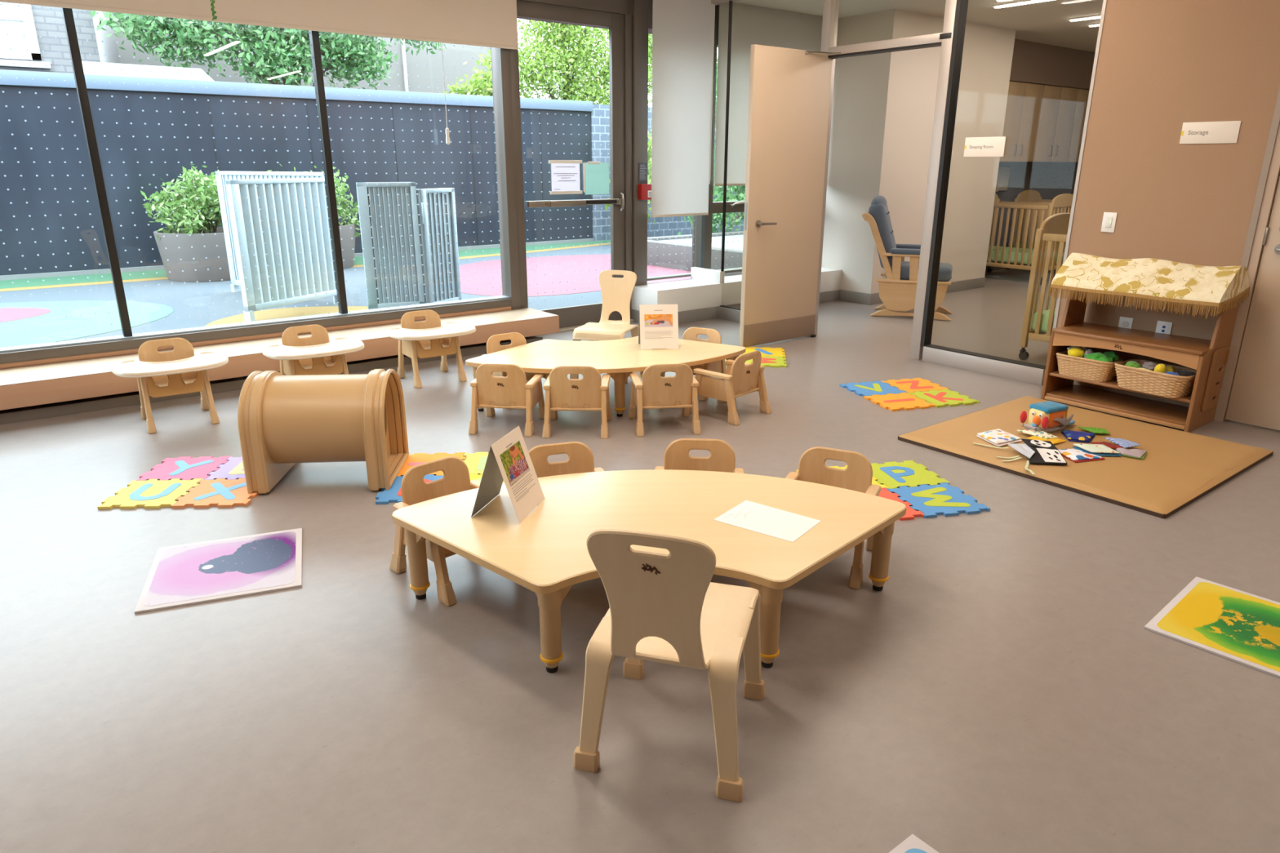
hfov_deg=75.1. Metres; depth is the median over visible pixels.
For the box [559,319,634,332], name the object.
trim
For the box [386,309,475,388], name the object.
chair
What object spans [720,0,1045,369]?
trim
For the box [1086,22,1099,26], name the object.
recessed light
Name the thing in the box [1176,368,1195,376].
plush toy
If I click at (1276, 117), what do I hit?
trim
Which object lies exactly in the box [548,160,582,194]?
sheet
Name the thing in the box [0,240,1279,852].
floor
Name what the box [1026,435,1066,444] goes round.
cloth square
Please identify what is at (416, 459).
play mat
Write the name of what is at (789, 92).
door
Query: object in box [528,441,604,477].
chair
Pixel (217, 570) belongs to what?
floor panel
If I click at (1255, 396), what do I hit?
door
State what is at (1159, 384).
wicker basket
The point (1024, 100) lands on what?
upper cabinet
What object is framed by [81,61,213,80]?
shed roof
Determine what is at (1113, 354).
plush toy
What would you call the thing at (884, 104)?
wall
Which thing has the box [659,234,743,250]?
ledge
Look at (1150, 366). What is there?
plush toy
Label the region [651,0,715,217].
roller blind
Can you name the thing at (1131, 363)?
plush toy
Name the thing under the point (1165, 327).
outlet
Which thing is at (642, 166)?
plate
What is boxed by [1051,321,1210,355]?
shelf
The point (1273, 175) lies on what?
door frame
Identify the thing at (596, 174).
sheet
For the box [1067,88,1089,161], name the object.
upper cabinet
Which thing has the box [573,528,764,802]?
bentwood chair
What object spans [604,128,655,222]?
tree
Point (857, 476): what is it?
chair
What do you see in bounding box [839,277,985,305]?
baseboard
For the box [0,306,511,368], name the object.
window sill
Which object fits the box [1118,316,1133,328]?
wall outlet
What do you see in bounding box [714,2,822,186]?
wall
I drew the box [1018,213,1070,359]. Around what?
crib
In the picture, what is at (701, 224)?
window
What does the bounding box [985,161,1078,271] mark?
wall
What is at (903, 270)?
seat cushion
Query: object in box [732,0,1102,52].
ceiling
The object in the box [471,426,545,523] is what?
picture card
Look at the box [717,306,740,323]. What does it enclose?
wall
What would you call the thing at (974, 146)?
wall sign
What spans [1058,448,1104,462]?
cloth square
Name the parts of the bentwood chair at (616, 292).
leg, leg, seat and, leg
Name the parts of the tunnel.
frame, frame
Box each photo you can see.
[499,440,529,486]
[644,314,672,327]
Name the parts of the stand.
panel, kick rail, panel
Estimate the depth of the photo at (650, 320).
5.27 m
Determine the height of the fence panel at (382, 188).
1.265 m
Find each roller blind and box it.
[0,0,518,144]
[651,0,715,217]
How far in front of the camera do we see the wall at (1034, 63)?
10.54 m
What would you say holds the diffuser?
attached to the recessed light at (1096, 16)
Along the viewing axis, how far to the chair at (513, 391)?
4.62 m
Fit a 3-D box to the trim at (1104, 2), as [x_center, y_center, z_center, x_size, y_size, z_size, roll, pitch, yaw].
[2.841,-1.661,5.315,0.156,2.860,0.020,-13,22,-36]
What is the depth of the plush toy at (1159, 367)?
4.74 m
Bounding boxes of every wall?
[0,336,542,424]
[92,10,491,94]
[590,103,744,240]
[647,231,743,275]
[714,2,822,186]
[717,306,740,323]
[821,8,1015,293]
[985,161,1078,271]
[1009,39,1095,89]
[1056,0,1279,407]
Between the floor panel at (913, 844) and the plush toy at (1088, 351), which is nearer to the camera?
the floor panel at (913, 844)
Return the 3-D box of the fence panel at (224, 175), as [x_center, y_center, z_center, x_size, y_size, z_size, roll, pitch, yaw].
[-3.978,-2.100,9.155,1.700,1.345,0.080,9,20,26]
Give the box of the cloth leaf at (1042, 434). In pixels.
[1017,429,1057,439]
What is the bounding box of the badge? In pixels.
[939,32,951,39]
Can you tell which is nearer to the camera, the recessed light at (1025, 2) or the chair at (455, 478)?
the chair at (455, 478)
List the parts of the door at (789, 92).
strike plate, lever handle, kick plate, stay arm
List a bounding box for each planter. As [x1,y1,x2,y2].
[153,226,231,282]
[338,222,355,269]
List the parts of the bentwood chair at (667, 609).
leg, leg, seat and, leg, leg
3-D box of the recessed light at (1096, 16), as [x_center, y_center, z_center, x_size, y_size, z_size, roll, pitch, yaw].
[5.107,-3.913,7.730,0.090,0.021,2.230,-13,22,-36]
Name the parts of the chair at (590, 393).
armrest, leg, backrest, leg, armrest, leg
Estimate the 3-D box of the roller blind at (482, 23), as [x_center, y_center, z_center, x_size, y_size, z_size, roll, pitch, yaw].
[-4.383,-2.108,4.073,8.630,1.284,0.072,-13,22,-36]
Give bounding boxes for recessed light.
[991,0,1050,8]
[1067,14,1101,21]
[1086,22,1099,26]
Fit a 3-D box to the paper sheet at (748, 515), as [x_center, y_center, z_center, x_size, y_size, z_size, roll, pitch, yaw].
[0.422,0.310,2.755,0.288,0.001,0.211,13,22,35]
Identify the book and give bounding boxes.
[973,438,1066,474]
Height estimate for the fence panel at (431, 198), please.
1.200 m
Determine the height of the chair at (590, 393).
0.396 m
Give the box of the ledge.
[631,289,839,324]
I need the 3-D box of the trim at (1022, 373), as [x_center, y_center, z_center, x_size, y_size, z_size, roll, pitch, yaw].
[1.696,-2.076,6.614,0.100,2.860,3.540,-13,22,-36]
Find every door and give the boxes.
[510,0,624,328]
[738,44,841,346]
[1225,176,1279,430]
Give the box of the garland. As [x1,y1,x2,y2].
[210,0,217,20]
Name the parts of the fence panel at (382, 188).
louvre panel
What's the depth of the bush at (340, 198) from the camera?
11.83 m
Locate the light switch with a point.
(1108, 222)
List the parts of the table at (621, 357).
leg, leg, leg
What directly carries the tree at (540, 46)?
on the floor
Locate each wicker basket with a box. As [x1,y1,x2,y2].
[1056,350,1123,382]
[1114,359,1196,398]
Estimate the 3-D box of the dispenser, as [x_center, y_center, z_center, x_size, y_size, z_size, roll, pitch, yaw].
[4.851,-3.325,11.196,0.260,0.320,0.105,-13,22,-36]
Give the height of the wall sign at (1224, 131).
0.116 m
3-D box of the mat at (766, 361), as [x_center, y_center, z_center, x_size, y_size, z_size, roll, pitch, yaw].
[0.964,-0.545,6.489,0.332,0.013,0.647,2,18,7]
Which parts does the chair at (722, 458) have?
armrest, armrest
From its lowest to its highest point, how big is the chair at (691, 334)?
0.396 m
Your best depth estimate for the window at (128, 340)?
5.74 m
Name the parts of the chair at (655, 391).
leg, panel, armrest, leg, backrest, leg, armrest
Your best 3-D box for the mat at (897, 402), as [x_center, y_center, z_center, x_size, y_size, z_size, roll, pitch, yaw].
[1.753,-0.218,5.465,0.647,0.013,0.647,-5,18,-15]
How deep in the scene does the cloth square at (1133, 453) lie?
4.23 m
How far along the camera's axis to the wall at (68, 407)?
5.21 m
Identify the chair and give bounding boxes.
[111,337,228,434]
[262,324,364,375]
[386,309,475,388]
[389,456,480,606]
[468,363,544,436]
[481,332,549,408]
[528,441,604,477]
[542,365,612,438]
[569,270,639,383]
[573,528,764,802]
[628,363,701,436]
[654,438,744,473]
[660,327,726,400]
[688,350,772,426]
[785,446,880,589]
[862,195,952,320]
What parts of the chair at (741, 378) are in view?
leg, panel, armrest, leg, leg, armrest, backrest, leg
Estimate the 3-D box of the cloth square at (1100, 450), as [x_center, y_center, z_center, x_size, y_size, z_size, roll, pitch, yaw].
[2.346,0.117,4.274,0.188,0.025,0.140,1,18,1]
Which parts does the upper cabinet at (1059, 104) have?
door, door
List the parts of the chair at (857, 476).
armrest, backrest, leg, armrest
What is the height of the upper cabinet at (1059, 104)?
0.935 m
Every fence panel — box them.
[214,170,324,292]
[225,177,337,322]
[355,182,424,309]
[416,187,461,303]
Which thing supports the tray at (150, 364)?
on the chair at (176, 371)
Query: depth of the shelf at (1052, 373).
5.03 m
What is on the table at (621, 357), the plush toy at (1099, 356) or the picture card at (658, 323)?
the picture card at (658, 323)
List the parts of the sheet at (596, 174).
rail, rail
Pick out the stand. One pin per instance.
(1150, 280)
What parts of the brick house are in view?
pane, window sill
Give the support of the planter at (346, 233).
on the floor
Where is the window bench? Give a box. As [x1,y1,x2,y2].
[0,307,559,410]
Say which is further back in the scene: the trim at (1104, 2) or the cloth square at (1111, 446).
the trim at (1104, 2)
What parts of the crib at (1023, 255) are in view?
panel, post, mattress, post, panel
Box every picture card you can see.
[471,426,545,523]
[638,304,678,349]
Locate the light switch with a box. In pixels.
[1100,212,1117,232]
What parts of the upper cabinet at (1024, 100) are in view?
door, door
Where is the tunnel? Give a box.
[237,368,408,493]
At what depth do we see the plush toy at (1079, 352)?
5.12 m
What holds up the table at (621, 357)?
on the floor
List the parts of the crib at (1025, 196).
post, panel, mattress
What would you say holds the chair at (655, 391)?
on the floor
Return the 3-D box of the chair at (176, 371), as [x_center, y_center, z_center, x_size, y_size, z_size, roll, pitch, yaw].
[-2.673,-0.245,4.783,0.586,0.460,0.497,-12,21,-33]
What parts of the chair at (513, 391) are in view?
armrest, leg, backrest, leg, armrest, panel, leg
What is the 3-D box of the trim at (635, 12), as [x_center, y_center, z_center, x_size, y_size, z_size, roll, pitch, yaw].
[-0.527,-2.294,7.286,1.380,2.860,0.175,-13,22,-36]
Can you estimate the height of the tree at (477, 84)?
3.589 m
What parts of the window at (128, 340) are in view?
pane, pane, sill, pane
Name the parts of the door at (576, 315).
pane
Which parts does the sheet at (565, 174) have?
rail, rail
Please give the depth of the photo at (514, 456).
2.78 m
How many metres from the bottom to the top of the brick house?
4.300 m
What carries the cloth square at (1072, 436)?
on the play mat at (1178, 468)
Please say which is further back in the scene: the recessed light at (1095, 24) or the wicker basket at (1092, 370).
the recessed light at (1095, 24)
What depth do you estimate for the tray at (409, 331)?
5.63 m
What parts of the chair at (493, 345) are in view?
panel, leg, backrest, seat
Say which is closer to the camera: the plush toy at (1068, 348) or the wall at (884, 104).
the plush toy at (1068, 348)
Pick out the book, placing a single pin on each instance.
(1045, 453)
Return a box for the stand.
[1040,252,1249,432]
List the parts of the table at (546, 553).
leg, leg, leg, leg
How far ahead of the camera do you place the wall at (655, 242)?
11.79 m
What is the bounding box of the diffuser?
[1070,16,1100,21]
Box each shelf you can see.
[1045,384,1188,426]
[1048,369,1192,403]
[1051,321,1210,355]
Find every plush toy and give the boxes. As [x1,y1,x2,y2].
[1019,400,1075,433]
[1066,346,1083,350]
[1067,346,1085,357]
[1084,349,1093,358]
[1084,351,1112,362]
[1103,351,1119,361]
[1124,360,1141,368]
[1138,360,1155,368]
[1142,361,1156,371]
[1154,364,1165,373]
[1164,371,1178,375]
[1165,364,1175,372]
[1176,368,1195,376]
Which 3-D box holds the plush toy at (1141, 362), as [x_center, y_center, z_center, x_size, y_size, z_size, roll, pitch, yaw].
[2.972,-0.357,4.871,0.071,0.064,0.106,-13,22,-36]
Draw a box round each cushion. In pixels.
[868,195,896,268]
[884,261,952,281]
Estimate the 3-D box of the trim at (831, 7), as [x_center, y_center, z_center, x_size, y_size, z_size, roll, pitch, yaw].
[1.828,-2.024,6.452,0.100,2.860,1.172,-13,22,-36]
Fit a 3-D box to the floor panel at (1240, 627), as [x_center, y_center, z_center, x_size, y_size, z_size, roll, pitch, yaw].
[2.013,0.664,2.697,0.520,0.010,0.520,-15,23,-39]
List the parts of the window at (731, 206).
pane, crank handle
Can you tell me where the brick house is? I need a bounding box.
[0,1,100,73]
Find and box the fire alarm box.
[637,183,651,199]
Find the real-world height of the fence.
2.500 m
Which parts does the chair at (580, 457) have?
armrest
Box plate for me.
[638,162,647,182]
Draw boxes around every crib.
[986,193,1073,284]
[1005,189,1071,270]
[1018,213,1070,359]
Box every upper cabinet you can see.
[999,80,1044,161]
[1034,84,1079,161]
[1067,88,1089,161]
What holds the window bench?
on the wall at (68, 407)
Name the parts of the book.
white panel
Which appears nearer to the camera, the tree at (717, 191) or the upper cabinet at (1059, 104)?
the upper cabinet at (1059, 104)
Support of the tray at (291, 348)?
on the chair at (315, 354)
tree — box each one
[88,10,446,89]
[443,46,519,96]
[487,18,718,106]
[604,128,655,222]
[677,56,745,235]
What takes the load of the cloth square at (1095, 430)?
on the play mat at (1178, 468)
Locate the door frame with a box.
[1213,122,1279,421]
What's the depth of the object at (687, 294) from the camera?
7.95 m
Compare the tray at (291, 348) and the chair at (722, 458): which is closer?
the chair at (722, 458)
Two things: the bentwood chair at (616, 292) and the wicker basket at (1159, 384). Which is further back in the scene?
the bentwood chair at (616, 292)
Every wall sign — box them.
[963,136,1006,156]
[1179,120,1241,143]
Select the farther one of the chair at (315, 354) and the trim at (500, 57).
the trim at (500, 57)
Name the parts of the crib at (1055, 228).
post, mattress, panel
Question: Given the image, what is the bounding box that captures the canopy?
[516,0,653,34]
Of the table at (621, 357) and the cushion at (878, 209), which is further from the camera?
the cushion at (878, 209)
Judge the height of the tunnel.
0.508 m
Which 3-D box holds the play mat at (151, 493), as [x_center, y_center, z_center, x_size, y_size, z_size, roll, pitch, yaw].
[-2.070,0.254,3.952,0.647,0.014,0.647,-1,18,-2]
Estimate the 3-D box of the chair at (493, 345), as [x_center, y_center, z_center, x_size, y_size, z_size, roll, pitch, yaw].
[-0.788,-0.376,5.314,0.363,0.396,0.399,-12,21,-34]
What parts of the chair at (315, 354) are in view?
leg, panel, leg, backrest, seat, leg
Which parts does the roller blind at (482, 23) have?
pull cord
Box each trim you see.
[490,47,520,309]
[520,0,648,319]
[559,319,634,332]
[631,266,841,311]
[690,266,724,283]
[711,0,1045,385]
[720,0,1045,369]
[806,0,956,359]
[1053,0,1106,328]
[1213,86,1279,418]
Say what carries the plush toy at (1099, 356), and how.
in the wicker basket at (1092, 370)
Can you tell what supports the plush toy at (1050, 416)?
on the play mat at (1178, 468)
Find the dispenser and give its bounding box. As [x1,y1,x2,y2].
[995,166,1009,191]
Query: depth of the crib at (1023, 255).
10.57 m
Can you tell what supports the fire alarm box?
attached to the trim at (635, 12)
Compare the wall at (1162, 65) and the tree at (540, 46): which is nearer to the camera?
the wall at (1162, 65)
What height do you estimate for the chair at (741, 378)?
0.396 m
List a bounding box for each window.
[0,3,511,364]
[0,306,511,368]
[647,4,718,280]
[712,4,744,273]
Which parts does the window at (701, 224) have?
pane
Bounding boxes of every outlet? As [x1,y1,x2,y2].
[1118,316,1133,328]
[1155,320,1173,334]
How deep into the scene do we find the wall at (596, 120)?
15.97 m
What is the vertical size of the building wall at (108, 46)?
4.700 m
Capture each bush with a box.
[140,164,222,239]
[266,163,360,236]
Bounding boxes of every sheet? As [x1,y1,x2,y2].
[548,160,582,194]
[583,161,608,194]
[713,500,821,542]
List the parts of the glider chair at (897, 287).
post, arm rail, panel, rail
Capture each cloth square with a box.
[976,428,1022,446]
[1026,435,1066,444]
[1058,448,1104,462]
[1061,429,1094,442]
[1072,443,1121,456]
[1077,426,1109,433]
[1090,441,1124,448]
[1104,437,1140,448]
[1114,448,1146,459]
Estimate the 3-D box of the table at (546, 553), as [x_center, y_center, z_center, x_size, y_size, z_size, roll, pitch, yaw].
[0.045,0.456,2.827,1.762,0.320,0.912,-1,18,-2]
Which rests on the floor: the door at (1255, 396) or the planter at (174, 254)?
the planter at (174, 254)
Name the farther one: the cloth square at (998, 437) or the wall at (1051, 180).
the wall at (1051, 180)
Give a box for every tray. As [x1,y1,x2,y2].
[111,351,228,377]
[262,337,364,359]
[386,321,475,340]
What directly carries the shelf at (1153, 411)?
attached to the stand
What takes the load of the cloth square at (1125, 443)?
on the play mat at (1178, 468)
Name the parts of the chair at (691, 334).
leg, seat, backrest, leg, panel, leg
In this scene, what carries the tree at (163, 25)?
on the floor
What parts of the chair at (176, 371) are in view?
leg, leg, backrest, seat, leg, leg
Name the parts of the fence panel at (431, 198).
hinge post, louvre panel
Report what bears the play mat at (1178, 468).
on the floor
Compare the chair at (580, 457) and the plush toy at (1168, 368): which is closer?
the chair at (580, 457)
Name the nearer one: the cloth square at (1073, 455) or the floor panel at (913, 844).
the floor panel at (913, 844)
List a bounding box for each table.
[391,469,906,673]
[465,336,746,417]
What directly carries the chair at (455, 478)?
on the floor
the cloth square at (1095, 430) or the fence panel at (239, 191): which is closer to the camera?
the cloth square at (1095, 430)
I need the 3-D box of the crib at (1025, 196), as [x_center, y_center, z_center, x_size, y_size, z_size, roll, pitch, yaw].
[5.806,-2.684,11.478,0.688,1.090,1.106,-13,22,-36]
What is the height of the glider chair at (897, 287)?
1.143 m
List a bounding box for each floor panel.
[133,528,302,613]
[888,834,938,852]
[1143,576,1279,678]
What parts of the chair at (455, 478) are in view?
leg, armrest, panel, backrest, leg, seat, armrest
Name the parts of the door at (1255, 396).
lever handle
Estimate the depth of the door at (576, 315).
7.19 m
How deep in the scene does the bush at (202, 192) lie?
10.43 m
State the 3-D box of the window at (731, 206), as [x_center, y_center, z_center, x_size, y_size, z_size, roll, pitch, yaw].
[1.315,-2.887,8.570,1.580,2.500,0.181,-13,22,-36]
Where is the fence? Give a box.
[0,69,593,280]
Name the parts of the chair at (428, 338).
leg, panel, leg, backrest, seat, leg, panel, leg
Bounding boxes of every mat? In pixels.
[97,456,258,509]
[375,452,504,504]
[742,346,786,367]
[795,460,990,520]
[839,377,979,411]
[897,395,1273,518]
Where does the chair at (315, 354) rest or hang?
on the floor

